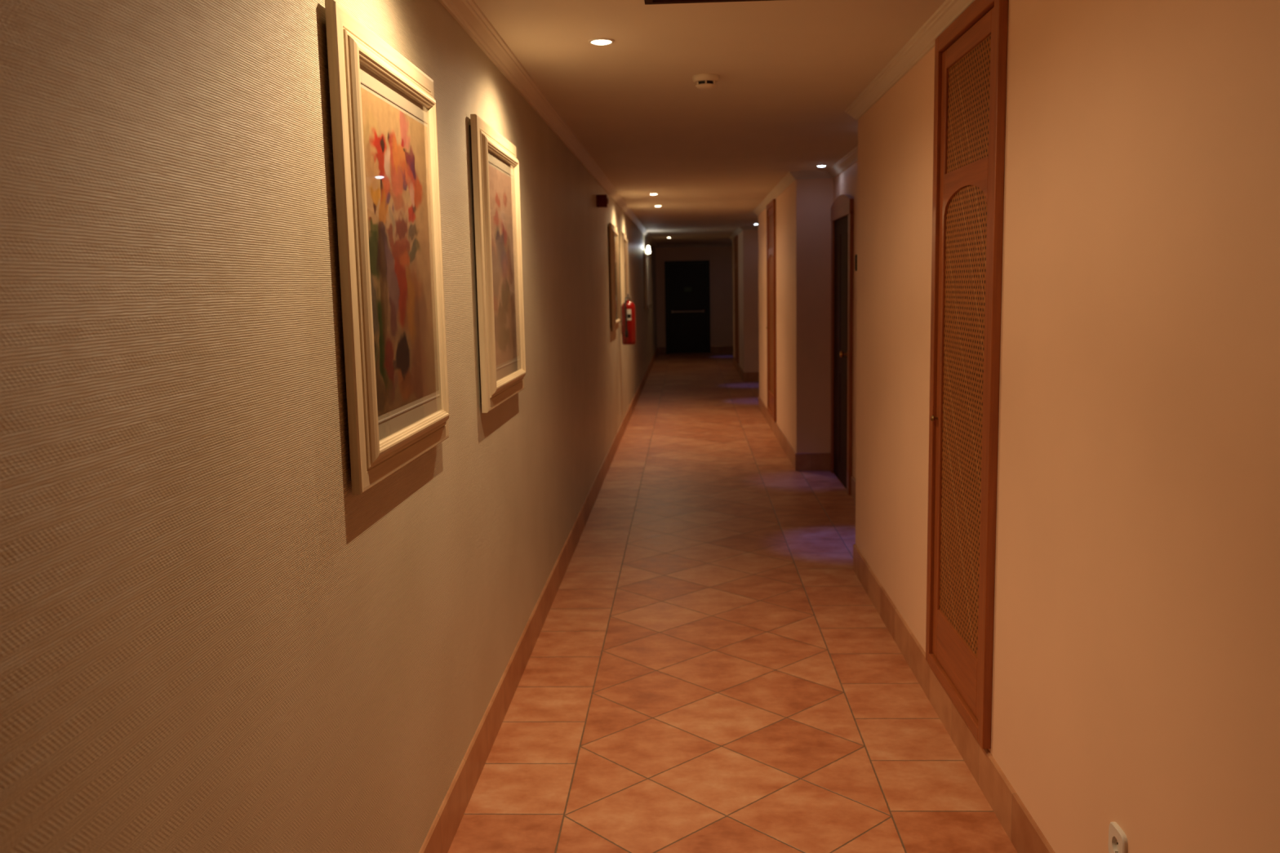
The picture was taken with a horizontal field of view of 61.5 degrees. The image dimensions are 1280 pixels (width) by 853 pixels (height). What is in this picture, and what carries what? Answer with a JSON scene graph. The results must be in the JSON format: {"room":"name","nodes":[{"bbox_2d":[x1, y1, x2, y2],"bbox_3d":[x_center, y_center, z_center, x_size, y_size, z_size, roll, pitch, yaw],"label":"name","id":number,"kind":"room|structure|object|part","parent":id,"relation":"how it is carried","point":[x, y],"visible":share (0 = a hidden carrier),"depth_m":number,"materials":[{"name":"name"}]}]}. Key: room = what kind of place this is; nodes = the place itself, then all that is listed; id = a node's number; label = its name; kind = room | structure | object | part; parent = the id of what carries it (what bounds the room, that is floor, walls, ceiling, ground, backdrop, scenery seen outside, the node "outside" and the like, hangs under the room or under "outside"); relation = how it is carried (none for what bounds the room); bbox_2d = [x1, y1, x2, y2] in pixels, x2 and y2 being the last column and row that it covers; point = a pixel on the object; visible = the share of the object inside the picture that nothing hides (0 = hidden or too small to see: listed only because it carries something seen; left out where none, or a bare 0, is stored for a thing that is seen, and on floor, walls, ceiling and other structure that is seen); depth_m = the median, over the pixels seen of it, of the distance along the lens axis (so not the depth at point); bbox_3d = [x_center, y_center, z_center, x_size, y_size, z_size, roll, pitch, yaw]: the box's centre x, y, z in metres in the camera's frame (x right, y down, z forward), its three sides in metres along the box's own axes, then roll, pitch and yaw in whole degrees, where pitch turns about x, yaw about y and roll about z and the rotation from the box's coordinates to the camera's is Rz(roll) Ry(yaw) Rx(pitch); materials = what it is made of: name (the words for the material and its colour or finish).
{"room":"hotel corridor","nodes":[
{"label":"hotel corridor","id":0,"kind":"room"},
{"bbox_2d":[0,0,657,852],"bbox_3d":[-0.330,-1.274,12.795,0.150,2.850,31.950,-1,8,3],"label":"wall","id":1,"kind":"structure","parent":0,"point":[210,642],"depth_m":1.96,"materials":[{"name":"paint"}]},
{"bbox_2d":[324,0,448,494],"bbox_3d":[-0.662,-0.463,2.969,0.058,1.135,0.955,-1,8,3],"label":"framed picture","id":2,"kind":"object","parent":1,"relation":"attached to","point":[383,105],"visible":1,"depth_m":2.80,"materials":[{"name":"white wood"}]},
{"bbox_2d":[360,87,439,416],"bbox_3d":[-0.657,-0.466,2.968,0.001,0.806,0.735,-1,8,3],"label":"painting","id":3,"kind":"object","parent":2,"relation":"attached to","point":[396,148],"depth_m":2.94},
{"bbox_2d":[469,113,525,413],"bbox_3d":[-0.591,-0.679,4.598,0.058,1.135,0.955,-1,8,3],"label":"framed picture","id":4,"kind":"object","parent":1,"relation":"attached to","point":[495,164],"visible":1,"depth_m":4.45,"materials":[{"name":"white wood"}]},
{"bbox_2d":[488,164,519,365],"bbox_3d":[-0.586,-0.682,4.597,0.001,0.806,0.735,-1,8,3],"label":"painting","id":5,"kind":"object","parent":4,"relation":"attached to","point":[500,184],"depth_m":4.62},
{"bbox_2d":[418,347,657,852],"bbox_3d":[-0.222,0.053,12.966,0.012,0.170,31.650,-1,8,3],"label":"baseboard","id":6,"kind":"structure","parent":1,"relation":"attached to","point":[439,838],"depth_m":4.68,"materials":[{"name":"ceramic"}]},
{"bbox_2d":[438,0,657,247],"bbox_3d":[-0.248,-2.656,12.608,0.070,0.065,31.650,-1,8,3],"label":"trim","id":7,"kind":"structure","parent":1,"relation":"attached to","point":[467,13],"depth_m":5.19,"materials":[{"name":"paint"}]},
{"bbox_2d":[596,194,608,207],"bbox_3d":[-0.344,-2.080,9.917,0.107,0.112,0.100,-1,8,3],"label":"fire alarm box","id":8,"kind":"object","parent":1,"relation":"attached to","point":[602,199],"visible":1,"depth_m":9.87,"materials":[{"name":"red plastic"}]},
{"bbox_2d":[608,222,620,331],"bbox_3d":[-0.277,-1.633,11.788,0.058,1.135,0.955,-1,8,3],"label":"framed picture","id":9,"kind":"object","parent":1,"relation":"attached to","point":[613,236],"visible":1,"depth_m":11.41,"materials":[{"name":"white wood"}]},
{"bbox_3d":[-0.268,-1.633,11.788,0.002,0.923,0.743,-1,8,3],"label":"glass","id":10,"kind":"part","parent":9,"relation":"part of","materials":[{"name":"clear glass"}]},
{"bbox_2d":[618,231,628,324],"bbox_3d":[-0.199,-1.869,13.571,0.058,1.135,0.955,-1,8,3],"label":"framed picture","id":11,"kind":"object","parent":1,"relation":"attached to","point":[623,242],"visible":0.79,"depth_m":13.16,"materials":[{"name":"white wood"}]},
{"bbox_3d":[-0.190,-1.869,13.571,0.002,0.923,0.743,-1,8,3],"label":"glass","id":12,"kind":"part","parent":11,"relation":"part of","materials":[{"name":"clear glass"}]},
{"bbox_2d":[620,293,635,344],"bbox_3d":[-0.146,-1.282,12.807,0.186,0.605,0.172,-7,9,-36],"label":"fire extinguisher","id":13,"kind":"object","parent":1,"relation":"attached to","point":[628,308],"visible":0.87,"depth_m":12.75,"materials":[{"name":"red metal"}]},
{"bbox_2d":[643,249,648,310],"bbox_3d":[0.119,-2.835,20.850,0.058,1.135,0.955,-1,8,3],"label":"framed picture","id":14,"kind":"object","parent":1,"relation":"attached to","point":[645,255],"visible":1,"depth_m":20.45,"materials":[{"name":"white wood"}]},
{"bbox_3d":[0.128,-2.835,20.850,0.002,0.923,0.743,-1,8,3],"label":"glass","id":15,"kind":"part","parent":14,"relation":"part of","materials":[{"name":"clear glass"}]},
{"bbox_2d":[644,245,650,253],"bbox_3d":[0.140,-3.411,20.745,0.127,0.160,0.090,-1,8,3],"label":"wall lamp","id":16,"kind":"object","parent":1,"relation":"attached to","point":[648,251],"visible":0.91,"depth_m":20.72,"materials":[{"name":"glass"}]},
{"bbox_3d":[0.162,-3.411,20.744,0.084,0.160,0.084,-1,8,3],"label":"bulb","id":17,"kind":"part","parent":16,"relation":"part of","materials":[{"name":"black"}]},
{"bbox_2d":[647,253,651,308],"bbox_3d":[0.195,-3.065,22.584,0.058,1.135,0.955,-1,8,3],"label":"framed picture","id":18,"kind":"object","parent":1,"relation":"attached to","point":[648,255],"visible":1,"depth_m":22.23,"materials":[{"name":"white wood"}]},
{"bbox_2d":[655,246,733,353],"bbox_3d":[1.536,-3.380,28.488,2.210,2.850,0.150,-1,8,3],"label":"wall","id":19,"kind":"structure","parent":0,"point":[720,258],"depth_m":28.37,"materials":[{"name":"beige paint"}]},
{"bbox_2d":[664,260,710,353],"bbox_3d":[1.260,-3.151,28.396,1.180,2.430,0.116,-1,8,3],"label":"door","id":20,"kind":"structure","parent":19,"relation":"in","point":[687,294],"depth_m":28.42,"materials":[{"name":"black paint"}]},
{"bbox_3d":[1.266,-3.620,28.359,0.190,0.110,0.006,-1,8,3],"label":"sign plate","id":21,"kind":"part","parent":20,"relation":"part of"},
{"bbox_2d":[655,243,732,248],"bbox_3d":[1.503,-4.746,28.198,2.210,0.065,0.070,-1,8,3],"label":"trim","id":22,"kind":"structure","parent":19,"relation":"attached to","point":[727,244],"depth_m":28.19,"materials":[{"name":"paint"}]},
{"bbox_2d":[657,346,733,353],"bbox_3d":[1.559,-2.041,28.583,2.210,0.170,0.012,-1,8,3],"label":"baseboard","id":23,"kind":"structure","parent":19,"relation":"attached to","point":[713,348],"depth_m":28.55,"materials":[{"name":"ceramic"}]},
{"bbox_2d":[474,0,945,244],"bbox_3d":[0.939,-2.765,12.542,2.750,0.120,31.950,-1,8,3],"label":"ceiling","id":24,"kind":"structure","parent":0,"point":[789,72],"depth_m":5.57,"materials":[{"name":"paint"}]},
{"bbox_2d":[588,37,614,44],"bbox_3d":[-0.163,-1.620,4.531,0.110,0.013,0.110,-1,8,3],"label":"recessed light","id":25,"kind":"object","parent":24,"relation":"in","point":[598,41],"visible":1,"depth_m":4.51,"materials":[{"name":"white plastic"}]},
{"bbox_2d":[692,73,719,89],"bbox_3d":[0.328,-1.713,5.352,0.134,0.062,0.134,-1,8,3],"label":"smoke detector","id":26,"kind":"object","parent":24,"relation":"attached to","point":[704,81],"visible":1,"depth_m":5.31,"materials":[{"name":"paint"}]},
{"bbox_2d":[644,0,773,4],"bbox_3d":[0.315,-1.511,3.628,0.620,0.012,0.550,-1,8,3],"label":"ceiling vent","id":27,"kind":"object","parent":24,"relation":"in","point":[646,2],"visible":1,"depth_m":3.88,"materials":[{"name":"black metal"}]},
{"bbox_2d":[448,352,1017,852],"bbox_3d":[0.998,0.179,12.930,2.750,0.120,31.950,-1,8,3],"label":"floor","id":28,"kind":"structure","parent":0,"point":[710,668],"depth_m":4.93,"materials":[{"name":"tile"}]},
{"bbox_2d":[732,0,1279,852],"bbox_3d":[1.973,-1.307,12.690,0.738,2.850,31.950,-1,8,3],"label":"wall","id":29,"kind":"structure","parent":0,"point":[1135,686],"depth_m":2.70,"materials":[{"name":"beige paint"}]},
{"bbox_2d":[733,235,738,363],"bbox_3d":[2.006,-2.652,22.430,0.044,2.600,1.100,-1,8,3],"label":"door","id":30,"kind":"structure","parent":29,"relation":"in","point":[735,238],"depth_m":22.57,"materials":[{"name":"brown wood"}]},
{"bbox_3d":[2.028,-2.478,22.453,0.004,1.709,0.814,-1,8,3],"label":"cane panel","id":31,"kind":"part","parent":30,"relation":"part of","materials":[{"name":"brown wicker"}]},
{"bbox_2d":[766,198,776,421],"bbox_3d":[1.602,-1.423,13.170,0.044,2.600,1.100,-1,8,3],"label":"door","id":32,"kind":"structure","parent":29,"relation":"in","point":[771,206],"depth_m":13.20,"materials":[{"name":"brown wood"}]},
{"bbox_3d":[1.615,-1.418,13.171,0.014,2.476,0.814,-1,8,3],"label":"rail","id":33,"kind":"part","parent":32,"relation":"part of","materials":[{"name":"brown wood"}]},
{"bbox_3d":[1.601,-2.370,13.045,0.004,0.405,0.814,-1,8,3],"label":"cane panel","id":34,"kind":"part","parent":32,"relation":"part of","materials":[{"name":"brown wicker"}]},
{"bbox_3d":[1.624,-1.250,13.192,0.004,1.709,0.814,-1,8,3],"label":"cane panel","id":35,"kind":"part","parent":32,"relation":"part of","materials":[{"name":"brown wicker"}]},
{"bbox_2d":[830,194,853,494],"bbox_3d":[1.778,-0.764,9.655,0.087,2.575,1.180,-1,8,3],"label":"door","id":36,"kind":"structure","parent":29,"relation":"in","point":[842,208],"depth_m":9.55,"materials":[{"name":"brown wood"}]},
{"bbox_3d":[1.807,-0.688,9.664,0.006,2.060,0.730,-1,8,3],"label":"raised panel","id":37,"kind":"part","parent":36,"relation":"part of","materials":[{"name":"brown wood"}]},
{"bbox_3d":[1.755,-0.623,9.256,0.073,0.054,0.054,-1,8,3],"label":"knob","id":38,"kind":"part","parent":36,"relation":"part of","materials":[{"name":"gold metal"}]},
{"bbox_2d":[728,0,974,240],"bbox_3d":[1.716,-2.684,12.518,0.418,0.065,31.650,-1,8,3],"label":"trim","id":39,"kind":"structure","parent":29,"relation":"attached to","point":[922,42],"depth_m":5.28,"materials":[{"name":"paint"}]},
{"bbox_2d":[854,254,857,271],"bbox_3d":[1.758,-1.326,8.693,0.023,0.130,0.120,-1,8,3],"label":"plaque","id":40,"kind":"object","parent":29,"relation":"attached to","point":[855,255],"visible":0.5,"depth_m":8.70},
{"bbox_2d":[733,355,1054,852],"bbox_3d":[1.799,0.024,12.874,0.360,0.170,31.650,-1,8,3],"label":"baseboard","id":41,"kind":"structure","parent":29,"relation":"attached to","point":[1020,828],"depth_m":4.45,"materials":[{"name":"ceramic"}]},
{"bbox_2d":[925,0,1008,749],"bbox_3d":[1.204,-0.214,4.056,0.044,2.600,0.910,-1,8,3],"label":"door","id":42,"kind":"structure","parent":29,"relation":"in","point":[971,54],"depth_m":4.00,"materials":[{"name":"brown wood"}]},
{"bbox_3d":[1.216,-0.034,4.444,0.028,0.026,0.026,-1,8,3],"label":"knob","id":43,"kind":"part","parent":42,"relation":"part of","materials":[{"name":"gold metal"}]},
{"bbox_3d":[1.226,-0.041,4.078,0.004,1.709,0.624,-1,8,3],"label":"cane panel","id":44,"kind":"part","parent":42,"relation":"part of","materials":[{"name":"brown wicker"}]},
{"bbox_3d":[1.217,-0.208,4.056,0.014,2.476,0.624,-1,8,3],"label":"rail","id":45,"kind":"part","parent":42,"relation":"part of","materials":[{"name":"brown wood"}]},
{"bbox_3d":[1.203,-1.161,3.930,0.004,0.405,0.624,-1,8,3],"label":"cane panel","id":46,"kind":"part","parent":42,"relation":"part of","materials":[{"name":"brown wicker"}]},
{"bbox_2d":[1108,822,1128,852],"bbox_3d":[1.174,1.030,2.642,0.011,0.092,0.092,-1,8,3],"label":"wall socket","id":47,"kind":"object","parent":29,"relation":"attached to","point":[1117,840],"visible":1,"depth_m":2.64,"materials":[{"name":"white plastic"}]}
]}

